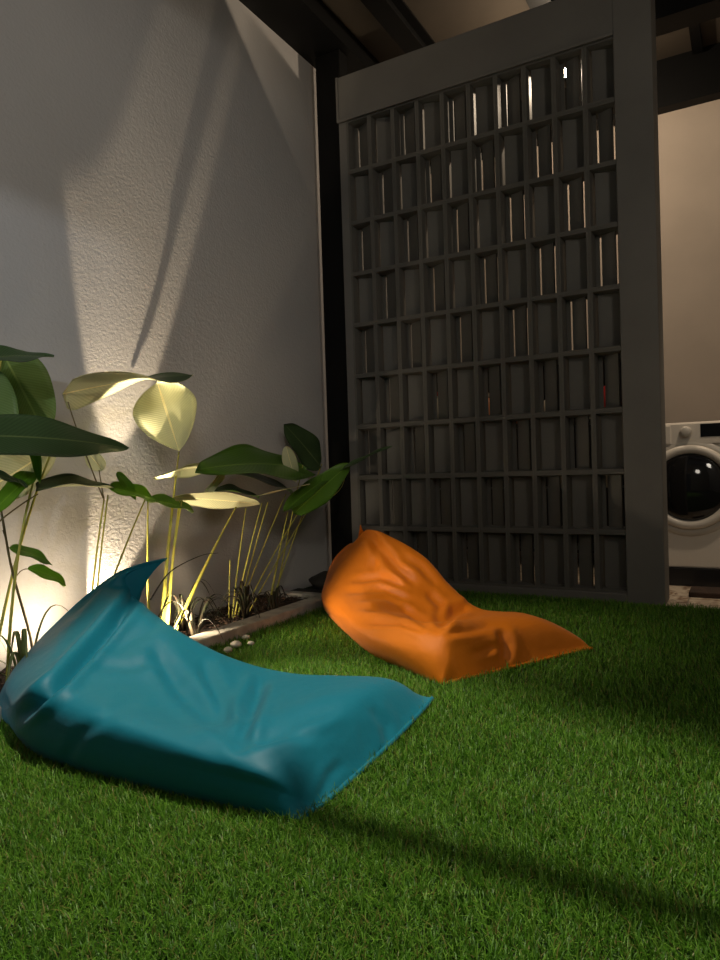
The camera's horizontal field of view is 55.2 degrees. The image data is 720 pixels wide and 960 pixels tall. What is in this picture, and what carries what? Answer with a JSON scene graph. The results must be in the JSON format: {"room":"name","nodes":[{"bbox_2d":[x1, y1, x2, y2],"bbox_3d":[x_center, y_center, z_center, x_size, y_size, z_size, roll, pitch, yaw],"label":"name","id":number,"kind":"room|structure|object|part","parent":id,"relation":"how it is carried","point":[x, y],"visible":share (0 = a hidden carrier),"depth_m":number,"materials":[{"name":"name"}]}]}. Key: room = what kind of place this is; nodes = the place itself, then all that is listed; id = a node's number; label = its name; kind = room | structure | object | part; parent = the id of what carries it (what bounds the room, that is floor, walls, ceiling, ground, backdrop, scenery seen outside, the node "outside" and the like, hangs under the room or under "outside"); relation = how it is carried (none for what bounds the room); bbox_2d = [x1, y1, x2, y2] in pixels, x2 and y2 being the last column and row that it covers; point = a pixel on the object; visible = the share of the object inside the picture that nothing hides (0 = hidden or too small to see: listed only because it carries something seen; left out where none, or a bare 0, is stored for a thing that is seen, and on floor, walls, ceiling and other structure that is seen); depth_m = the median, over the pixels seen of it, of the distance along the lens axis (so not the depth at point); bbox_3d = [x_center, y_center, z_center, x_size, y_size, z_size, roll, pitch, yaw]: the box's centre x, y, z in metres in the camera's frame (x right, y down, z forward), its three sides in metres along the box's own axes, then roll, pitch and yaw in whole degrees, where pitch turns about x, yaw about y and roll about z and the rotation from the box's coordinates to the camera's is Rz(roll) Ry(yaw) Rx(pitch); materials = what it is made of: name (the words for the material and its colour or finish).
{"room":"courtyard garden","nodes":[
{"label":"courtyard garden","id":0,"kind":"room"},
{"bbox_2d":[0,0,417,670],"bbox_3d":[-1.077,-0.947,3.109,0.140,3.420,6.320,-1,1,29],"label":"wall","id":1,"kind":"structure","parent":0,"point":[160,186],"depth_m":3.22,"materials":[{"name":"grey paint"}]},
{"bbox_2d":[239,0,405,148],"bbox_3d":[-1.011,-2.809,3.005,0.430,0.420,6.320,-1,1,29],"label":"beam","id":2,"kind":"structure","parent":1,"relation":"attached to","point":[309,27],"depth_m":4.06,"materials":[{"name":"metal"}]},
{"bbox_2d":[0,554,719,959],"bbox_3d":[0.683,0.693,2.175,4.020,0.060,6.320,-1,1,29],"label":"floor","id":3,"kind":"structure","parent":0,"point":[310,587],"depth_m":1.46,"materials":[{"name":"green plant"}]},
{"bbox_2d":[0,594,306,692],"bbox_3d":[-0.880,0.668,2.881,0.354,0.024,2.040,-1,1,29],"label":"bark mulch","id":4,"kind":"object","parent":3,"relation":"on","point":[282,597],"visible":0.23,"depth_m":3.35,"materials":[{"name":"brown wood"}]},
{"bbox_2d":[0,511,65,647],"bbox_3d":[-1.136,0.347,2.387,0.238,0.703,0.073,-3,1,-45],"label":"young plant","id":5,"kind":"object","parent":4,"relation":"on","point":[40,570],"visible":0.94,"depth_m":2.39,"materials":[{"name":"green plant"}]},
{"bbox_3d":[-1.178,0.349,2.351,0.030,0.703,0.138,-1,1,29],"label":"stem","id":6,"kind":"part","parent":5,"relation":"part of","materials":[{"name":"green plant"}]},
{"bbox_2d":[0,605,67,680],"bbox_3d":[-1.090,0.562,2.249,0.324,0.268,0.714,-1,1,29],"label":"plant","id":7,"kind":"object","parent":4,"relation":"on","point":[22,647],"visible":0.39,"depth_m":2.22,"materials":[{"name":"green plant"}]},
{"bbox_3d":[-1.153,0.593,2.157,0.016,0.212,0.204,-1,1,26],"label":"blade","id":8,"kind":"part","parent":7,"relation":"part of","materials":[{"name":"green plant"}]},
{"bbox_3d":[-1.087,0.620,2.161,0.016,0.155,0.182,-2,1,-9],"label":"blade","id":9,"kind":"part","parent":7,"relation":"part of","materials":[{"name":"green plant"}]},
{"bbox_3d":[-1.156,0.602,2.317,0.016,0.190,0.141,-3,1,-43],"label":"blade","id":10,"kind":"part","parent":7,"relation":"part of","materials":[{"name":"green plant"}]},
{"bbox_3d":[-1.049,0.583,2.165,0.016,0.226,0.201,-2,1,-30],"label":"blade","id":11,"kind":"part","parent":7,"relation":"part of","materials":[{"name":"green plant"}]},
{"bbox_3d":[-1.031,0.558,2.350,0.016,0.268,0.211,-1,1,39],"label":"blade","id":12,"kind":"part","parent":7,"relation":"part of","materials":[{"name":"green plant"}]},
{"bbox_2d":[0,345,128,681],"bbox_3d":[-1.079,0.123,2.354,0.386,1.150,0.696,-1,1,29],"label":"plant","id":13,"kind":"object","parent":4,"relation":"on","point":[31,438],"visible":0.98,"depth_m":2.32,"materials":[{"name":"green plant"}]},
{"bbox_3d":[-1.130,0.096,2.271,0.006,0.095,0.167,-1,1,26],"label":"stem","id":14,"kind":"part","parent":13,"relation":"part of","materials":[{"name":"green plant"}]},
{"bbox_3d":[-1.145,0.337,2.330,0.125,0.726,0.018,-3,1,-34],"label":"stem","id":15,"kind":"part","parent":13,"relation":"part of","materials":[{"name":"green plant"}]},
{"bbox_3d":[-1.187,0.288,2.426,0.019,0.824,0.300,-1,1,29],"label":"stem","id":16,"kind":"part","parent":13,"relation":"part of","materials":[{"name":"green plant"}]},
{"bbox_2d":[62,371,259,629],"bbox_3d":[-0.842,0.105,2.955,0.305,1.149,0.974,-1,1,36],"label":"plant","id":17,"kind":"object","parent":4,"relation":"on","point":[165,412],"visible":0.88,"depth_m":2.94,"materials":[{"name":"green plant"}]},
{"bbox_3d":[-1.039,-0.104,2.616,0.006,0.372,0.168,-1,1,23],"label":"stem","id":18,"kind":"part","parent":17,"relation":"part of","materials":[{"name":"green plant"}]},
{"bbox_3d":[-1.026,0.382,2.667,0.101,0.606,0.010,-3,1,-41],"label":"stem","id":19,"kind":"part","parent":17,"relation":"part of","materials":[{"name":"plant"}]},
{"bbox_3d":[-1.010,0.372,2.675,0.088,0.625,0.010,-2,1,-22],"label":"stem","id":20,"kind":"part","parent":17,"relation":"part of","materials":[{"name":"plant"}]},
{"bbox_3d":[-0.958,0.384,2.695,0.260,0.600,0.011,-2,1,-32],"label":"stem","id":21,"kind":"part","parent":17,"relation":"part of","materials":[{"name":"plant"}]},
{"bbox_3d":[-0.858,0.381,2.790,0.015,0.593,0.041,-3,1,-35],"label":"stem","id":22,"kind":"part","parent":17,"relation":"part of","materials":[{"name":"plant"}]},
{"bbox_3d":[-0.813,0.277,2.924,0.021,0.795,0.185,-1,1,20],"label":"stem","id":23,"kind":"part","parent":17,"relation":"part of","materials":[{"name":"yellow plant"}]},
{"bbox_3d":[-0.785,0.375,2.881,0.093,0.597,0.018,-2,1,-27],"label":"stem","id":24,"kind":"part","parent":17,"relation":"part of","materials":[{"name":"plant"}]},
{"bbox_3d":[-0.788,0.380,2.887,0.107,0.589,0.015,-2,1,-13],"label":"stem","id":25,"kind":"part","parent":17,"relation":"part of","materials":[{"name":"plant"}]},
{"bbox_3d":[-0.681,0.401,3.001,0.021,0.545,0.405,-1,1,36],"label":"stem","id":26,"kind":"part","parent":17,"relation":"part of","materials":[{"name":"plant"}]},
{"bbox_2d":[149,553,221,632],"bbox_3d":[-0.718,0.496,2.978,0.165,0.350,0.541,-1,1,20],"label":"plant","id":27,"kind":"object","parent":4,"relation":"on","point":[183,625],"visible":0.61,"depth_m":2.97,"materials":[{"name":"green plant"}]},
{"bbox_3d":[-0.815,0.592,2.918,0.016,0.166,0.189,-1,1,26],"label":"blade","id":28,"kind":"part","parent":27,"relation":"part of","materials":[{"name":"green plant"}]},
{"bbox_3d":[-0.796,0.577,2.873,0.016,0.196,0.265,-2,1,11],"label":"blade","id":29,"kind":"part","parent":27,"relation":"part of","materials":[{"name":"green plant"}]},
{"bbox_3d":[-0.763,0.580,2.936,0.016,0.186,0.137,-2,1,-4],"label":"blade","id":30,"kind":"part","parent":27,"relation":"part of","materials":[{"name":"green plant"}]},
{"bbox_3d":[-0.733,0.564,3.143,0.016,0.210,0.246,-2,1,16],"label":"blade","id":31,"kind":"part","parent":27,"relation":"part of","materials":[{"name":"green plant"}]},
{"bbox_3d":[-0.716,0.596,3.096,0.016,0.146,0.170,-1,1,33],"label":"blade","id":32,"kind":"part","parent":27,"relation":"part of","materials":[{"name":"green plant"}]},
{"bbox_3d":[-0.701,0.599,3.075,0.159,0.141,0.016,-3,1,-42],"label":"blade","id":33,"kind":"part","parent":27,"relation":"part of","materials":[{"name":"green plant"}]},
{"bbox_2d":[158,594,243,638],"bbox_3d":[-0.678,0.580,2.918,0.279,0.181,0.487,-2,1,15],"label":"plant","id":34,"kind":"object","parent":4,"relation":"on","point":[189,615],"visible":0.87,"depth_m":2.88,"materials":[{"name":"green plant"}]},
{"bbox_3d":[-0.769,0.585,2.801,0.034,0.181,0.230,-1,1,29],"label":"blade","id":35,"kind":"part","parent":34,"relation":"part of","materials":[{"name":"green plant"}]},
{"bbox_3d":[-0.735,0.606,2.838,0.017,0.136,0.131,-1,1,29],"label":"blade","id":36,"kind":"part","parent":34,"relation":"part of","materials":[{"name":"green plant"}]},
{"bbox_3d":[-0.719,0.616,2.792,0.016,0.118,0.210,-2,1,11],"label":"blade","id":37,"kind":"part","parent":34,"relation":"part of","materials":[{"name":"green plant"}]},
{"bbox_3d":[-0.714,0.602,2.800,0.016,0.145,0.192,-2,1,9],"label":"blade","id":38,"kind":"part","parent":34,"relation":"part of","materials":[{"name":"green plant"}]},
{"bbox_3d":[-0.688,0.604,2.794,0.016,0.139,0.205,-2,1,-5],"label":"blade","id":39,"kind":"part","parent":34,"relation":"part of","materials":[{"name":"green plant"}]},
{"bbox_3d":[-0.625,0.623,2.859,0.158,0.094,0.016,-1,1,34],"label":"blade","id":40,"kind":"part","parent":34,"relation":"part of","materials":[{"name":"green plant"}]},
{"bbox_3d":[-0.630,0.580,2.884,0.130,0.180,0.042,-1,1,29],"label":"blade","id":41,"kind":"part","parent":34,"relation":"part of","materials":[{"name":"green plant"}]},
{"bbox_3d":[-0.633,0.626,2.992,0.016,0.084,0.189,-1,1,37],"label":"blade","id":42,"kind":"part","parent":34,"relation":"part of","materials":[{"name":"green plant"}]},
{"bbox_3d":[-0.632,0.613,2.994,0.016,0.110,0.194,-1,1,36],"label":"blade","id":43,"kind":"part","parent":34,"relation":"part of","materials":[{"name":"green plant"}]},
{"bbox_3d":[-0.618,0.586,2.979,0.195,0.163,0.016,-3,1,-43],"label":"blade","id":44,"kind":"part","parent":34,"relation":"part of","materials":[{"name":"green plant"}]},
{"bbox_3d":[-0.617,0.582,3.025,0.016,0.171,0.265,-1,1,34],"label":"blade","id":45,"kind":"part","parent":34,"relation":"part of","materials":[{"name":"green plant"}]},
{"bbox_3d":[-0.602,0.588,2.968,0.111,0.159,0.193,-1,1,29],"label":"blade","id":46,"kind":"part","parent":34,"relation":"part of","materials":[{"name":"green plant"}]},
{"bbox_2d":[213,581,262,620],"bbox_3d":[-0.577,0.574,3.259,0.224,0.176,0.373,-2,1,-6],"label":"plant","id":47,"kind":"object","parent":4,"relation":"on","point":[244,598],"visible":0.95,"depth_m":3.23,"materials":[{"name":"green plant"}]},
{"bbox_3d":[-0.593,0.598,3.160,0.016,0.133,0.204,-1,1,27],"label":"blade","id":48,"kind":"part","parent":47,"relation":"part of","materials":[{"name":"green plant"}]},
{"bbox_3d":[-0.612,0.588,3.297,0.143,0.148,0.023,-1,1,29],"label":"blade","id":49,"kind":"part","parent":47,"relation":"part of","materials":[{"name":"green plant"}]},
{"bbox_3d":[-0.558,0.588,3.162,0.016,0.150,0.181,-2,1,9],"label":"blade","id":50,"kind":"part","parent":47,"relation":"part of","materials":[{"name":"green plant"}]},
{"bbox_3d":[-0.530,0.574,3.176,0.107,0.174,0.133,-1,1,29],"label":"blade","id":51,"kind":"part","parent":47,"relation":"part of","materials":[{"name":"green plant"}]},
{"bbox_3d":[-0.511,0.575,3.224,0.016,0.170,0.083,-3,1,-39],"label":"blade","id":52,"kind":"part","parent":47,"relation":"part of","materials":[{"name":"green plant"}]},
{"bbox_3d":[-0.506,0.597,3.206,0.016,0.126,0.117,-2,1,-33],"label":"blade","id":53,"kind":"part","parent":47,"relation":"part of","materials":[{"name":"green plant"}]},
{"bbox_3d":[-0.493,0.617,3.197,0.016,0.087,0.147,-3,1,-36],"label":"blade","id":54,"kind":"part","parent":47,"relation":"part of","materials":[{"name":"green plant"}]},
{"bbox_2d":[251,585,290,610],"bbox_3d":[-0.454,0.592,3.394,0.110,0.126,0.291,-1,1,21],"label":"plant","id":55,"kind":"object","parent":4,"relation":"on","point":[273,600],"visible":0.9,"depth_m":3.41,"materials":[{"name":"green plant"}]},
{"bbox_3d":[-0.470,0.599,3.323,0.027,0.116,0.152,-1,1,29],"label":"blade","id":56,"kind":"part","parent":55,"relation":"part of","materials":[{"name":"green plant"}]},
{"bbox_3d":[-0.432,0.607,3.332,0.016,0.098,0.108,-2,1,9],"label":"blade","id":57,"kind":"part","parent":55,"relation":"part of","materials":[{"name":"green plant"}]},
{"bbox_3d":[-0.407,0.594,3.443,0.016,0.117,0.076,-2,1,18],"label":"blade","id":58,"kind":"part","parent":55,"relation":"part of","materials":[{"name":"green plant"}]},
{"bbox_3d":[-0.393,0.589,3.448,0.017,0.126,0.097,-1,1,29],"label":"blade","id":59,"kind":"part","parent":55,"relation":"part of","materials":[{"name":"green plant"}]},
{"bbox_3d":[-0.385,0.610,3.459,0.017,0.084,0.124,-1,1,29],"label":"blade","id":60,"kind":"part","parent":55,"relation":"part of","materials":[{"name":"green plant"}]},
{"bbox_2d":[195,423,391,617],"bbox_3d":[-0.451,0.168,3.577,0.583,0.970,1.260,-1,1,44],"label":"plant","id":61,"kind":"object","parent":4,"relation":"on","point":[247,460],"visible":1,"depth_m":3.63,"materials":[{"name":"green plant"}]},
{"bbox_3d":[-0.626,0.523,3.301,0.008,0.277,0.029,-1,1,29],"label":"stem","id":62,"kind":"part","parent":61,"relation":"part of","materials":[{"name":"green plant"}]},
{"bbox_3d":[-0.590,0.399,3.352,0.008,0.520,0.118,-1,1,39],"label":"stem","id":63,"kind":"part","parent":61,"relation":"part of","materials":[{"name":"plant"}]},
{"bbox_3d":[-0.542,0.387,3.333,0.172,0.544,0.010,-2,1,-31],"label":"stem","id":64,"kind":"part","parent":61,"relation":"part of","materials":[{"name":"plant"}]},
{"bbox_3d":[-0.525,0.384,3.376,0.173,0.547,0.008,-2,1,-20],"label":"stem","id":65,"kind":"part","parent":61,"relation":"part of","materials":[{"name":"plant"}]},
{"bbox_3d":[-0.502,0.368,3.568,0.008,0.573,0.442,-1,1,29],"label":"stem","id":66,"kind":"part","parent":61,"relation":"part of","materials":[{"name":"green plant"}]},
{"bbox_3d":[-0.451,0.412,3.563,0.008,0.483,0.516,-1,1,31],"label":"stem","id":67,"kind":"part","parent":61,"relation":"part of","materials":[{"name":"plant"}]},
{"bbox_3d":[-0.413,0.400,3.663,0.026,0.500,0.635,-1,1,29],"label":"stem","id":68,"kind":"part","parent":61,"relation":"part of","materials":[{"name":"green plant"}]},
{"bbox_3d":[-0.432,0.411,3.668,0.132,0.476,0.013,-2,1,-29],"label":"stem","id":69,"kind":"part","parent":61,"relation":"part of","materials":[{"name":"green plant"}]},
{"bbox_3d":[-0.387,0.283,3.757,0.010,0.727,0.236,-1,1,44],"label":"stem","id":70,"kind":"part","parent":61,"relation":"part of","materials":[{"name":"green plant"}]},
{"bbox_3d":[-0.351,0.276,3.950,0.056,0.734,0.624,-1,1,29],"label":"stem","id":71,"kind":"part","parent":61,"relation":"part of","materials":[{"name":"green plant"}]},
{"bbox_2d":[0,590,323,722],"bbox_3d":[-1.313,0.709,2.026,0.450,0.062,4.100,-1,1,29],"label":"kerb","id":72,"kind":"object","parent":3,"relation":"on","point":[207,638],"visible":0.22,"depth_m":3.15,"materials":[{"name":"grey concrete"}]},
{"bbox_2d":[290,571,327,592],"bbox_3d":[-0.249,0.601,4.012,0.296,0.122,0.290,-1,1,29],"label":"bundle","id":73,"kind":"object","parent":3,"relation":"on","point":[317,581],"visible":0.38,"depth_m":4.02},
{"bbox_2d":[315,49,351,560],"bbox_3d":[-0.131,-1.000,4.351,0.190,3.300,0.135,-1,1,29],"label":"steel post","id":74,"kind":"object","parent":3,"relation":"on","point":[332,65],"visible":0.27,"depth_m":4.30,"materials":[{"name":"black metal"}]},
{"bbox_2d":[0,588,719,959],"bbox_3d":[0.332,0.654,2.162,2.353,0.041,3.294,-1,1,29],"label":"artificial grass","id":75,"kind":"structure","parent":3,"relation":"on","point":[666,931],"depth_m":1.33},
{"bbox_2d":[0,558,434,820],"bbox_3d":[-0.478,0.485,2.001,1.226,0.431,0.825,-1,1,29],"label":"beanbag","id":76,"kind":"object","parent":75,"relation":"on","point":[112,688],"visible":0.98,"depth_m":1.74,"materials":[{"name":"teal fabric"}]},
{"bbox_2d":[223,647,231,652],"bbox_3d":[-0.522,0.672,2.725,0.036,0.023,0.041,-2,1,5],"label":"pebble","id":77,"kind":"object","parent":75,"relation":"on","point":[226,649],"visible":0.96,"depth_m":2.71,"materials":[{"name":"white stone"}]},
{"bbox_2d":[230,641,241,647],"bbox_3d":[-0.504,0.668,2.800,0.049,0.029,0.044,-1,1,29],"label":"pebble","id":78,"kind":"object","parent":75,"relation":"on","point":[236,644],"visible":0.94,"depth_m":2.79,"materials":[{"name":"beige stone"}]},
{"bbox_2d":[242,634,249,639],"bbox_3d":[-0.485,0.668,2.931,0.036,0.021,0.032,-2,1,-28],"label":"pebble","id":79,"kind":"object","parent":75,"relation":"on","point":[246,636],"visible":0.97,"depth_m":2.92,"materials":[{"name":"grey stone"}]},
{"bbox_2d":[321,525,592,684],"bbox_3d":[0.177,0.444,2.982,0.750,0.438,1.413,-3,1,-35],"label":"beanbag","id":80,"kind":"object","parent":75,"relation":"on","point":[390,599],"visible":0.98,"depth_m":2.62,"materials":[{"name":"orange fabric"}]},
{"bbox_2d":[335,0,669,605],"bbox_3d":[0.720,-0.913,3.857,1.770,3.090,0.214,-1,1,29],"label":"screen","id":81,"kind":"object","parent":3,"relation":"on","point":[528,52],"visible":0.98,"depth_m":3.73,"materials":[{"name":"grey paint"}]},
{"bbox_3d":[0.549,-2.316,3.789,1.594,0.274,0.014,-1,1,29],"label":"edge trim","id":82,"kind":"part","parent":81,"relation":"part of","materials":[{"name":"grey paint"}]},
{"bbox_3d":[0.710,0.608,3.899,1.536,0.048,0.166,-1,1,29],"label":"sill","id":83,"kind":"part","parent":81,"relation":"part of","materials":[{"name":"grey paint"}]},
{"bbox_2d":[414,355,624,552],"bbox_3d":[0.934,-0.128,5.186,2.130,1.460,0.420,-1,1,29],"label":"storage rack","id":84,"kind":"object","parent":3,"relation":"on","point":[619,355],"visible":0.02,"depth_m":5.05,"materials":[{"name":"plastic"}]},
{"bbox_2d":[665,421,719,586],"bbox_3d":[1.981,0.128,4.090,0.600,0.920,0.636,-1,1,29],"label":"washing machine","id":85,"kind":"object","parent":3,"relation":"on","point":[692,448],"visible":0.73,"depth_m":3.83,"materials":[{"name":"white metal"}]},
{"bbox_3d":[1.668,-0.252,3.938,0.200,0.105,0.010,-1,1,29],"label":"detergent drawer","id":86,"kind":"part","parent":85,"relation":"part of","materials":[{"name":"white plastic"}]},
{"bbox_3d":[1.816,-0.269,3.840,0.062,0.062,0.033,-1,1,29],"label":"program knob","id":87,"kind":"part","parent":85,"relation":"part of","materials":[{"name":"beige plastic"}]},
{"bbox_3d":[1.837,-0.257,3.851,0.592,0.117,0.014,-1,1,29],"label":"control panel","id":88,"kind":"part","parent":85,"relation":"part of","materials":[{"name":"white plastic"}]},
{"bbox_3d":[1.840,0.041,3.845,0.472,0.472,0.036,-1,1,29],"label":"door","id":89,"kind":"part","parent":85,"relation":"part of","materials":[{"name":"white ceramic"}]},
{"bbox_3d":[1.833,0.041,3.831,0.384,0.384,0.044,-1,1,29],"label":"door glass","id":90,"kind":"part","parent":85,"relation":"part of","materials":[{"name":"black glass"}]},
{"bbox_2d":[689,586,719,598],"bbox_3d":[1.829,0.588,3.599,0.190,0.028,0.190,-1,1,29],"label":"doormat","id":91,"kind":"object","parent":3,"relation":"on","point":[695,591],"visible":1,"depth_m":3.55,"materials":[{"name":"brown fabric"}]},
{"bbox_2d":[322,0,719,119],"bbox_3d":[1.559,-2.855,3.766,4.160,0.080,2.470,-1,1,29],"label":"ceiling","id":92,"kind":"structure","parent":0,"point":[442,20],"depth_m":4.19,"materials":[{"name":"white paint"}]},
{"bbox_2d":[360,0,454,110],"bbox_3d":[0.392,-2.723,4.359,0.120,0.130,2.350,-1,1,29],"label":"steel beam","id":93,"kind":"structure","parent":92,"relation":"attached to","point":[394,16],"depth_m":4.06,"materials":[{"name":"black metal"}]},
{"bbox_2d":[526,0,581,100],"bbox_3d":[1.071,-2.738,3.976,0.120,0.130,2.350,-1,1,29],"label":"steel beam","id":94,"kind":"structure","parent":92,"relation":"attached to","point":[531,3],"depth_m":3.86,"materials":[{"name":"black metal"}]},
{"bbox_2d":[689,23,702,54],"bbox_3d":[1.958,-2.808,4.065,0.060,0.050,1.040,-1,1,29],"label":"steel beam","id":95,"kind":"structure","parent":92,"relation":"attached to","point":[695,30],"depth_m":4.37,"materials":[{"name":"black metal"}]},
{"bbox_2d":[430,99,719,558],"bbox_3d":[2.201,-1.133,4.815,3.900,3.400,0.120,-1,1,29],"label":"wall","id":96,"kind":"structure","parent":0,"point":[689,137],"depth_m":4.71,"materials":[{"name":"beige paint"}]},
{"bbox_2d":[430,42,719,173],"bbox_3d":[2.096,-2.688,4.692,3.900,0.320,0.100,-1,1,29],"label":"steel beam","id":97,"kind":"structure","parent":96,"relation":"attached to","point":[684,80],"depth_m":4.60,"materials":[{"name":"black metal"}]},
{"bbox_3d":[2.428,-1.146,1.127,0.120,3.660,6.320,-1,1,29],"label":"wall","id":98,"kind":"structure","parent":0,"visible":0},
{"bbox_2d":[655,0,719,36],"bbox_3d":[2.326,-2.494,3.157,2.000,0.230,0.160,-1,1,29],"label":"steel beam","id":99,"kind":"structure","parent":98,"relation":"attached to","point":[670,15],"depth_m":3.53,"materials":[{"name":"black metal"}]}
]}

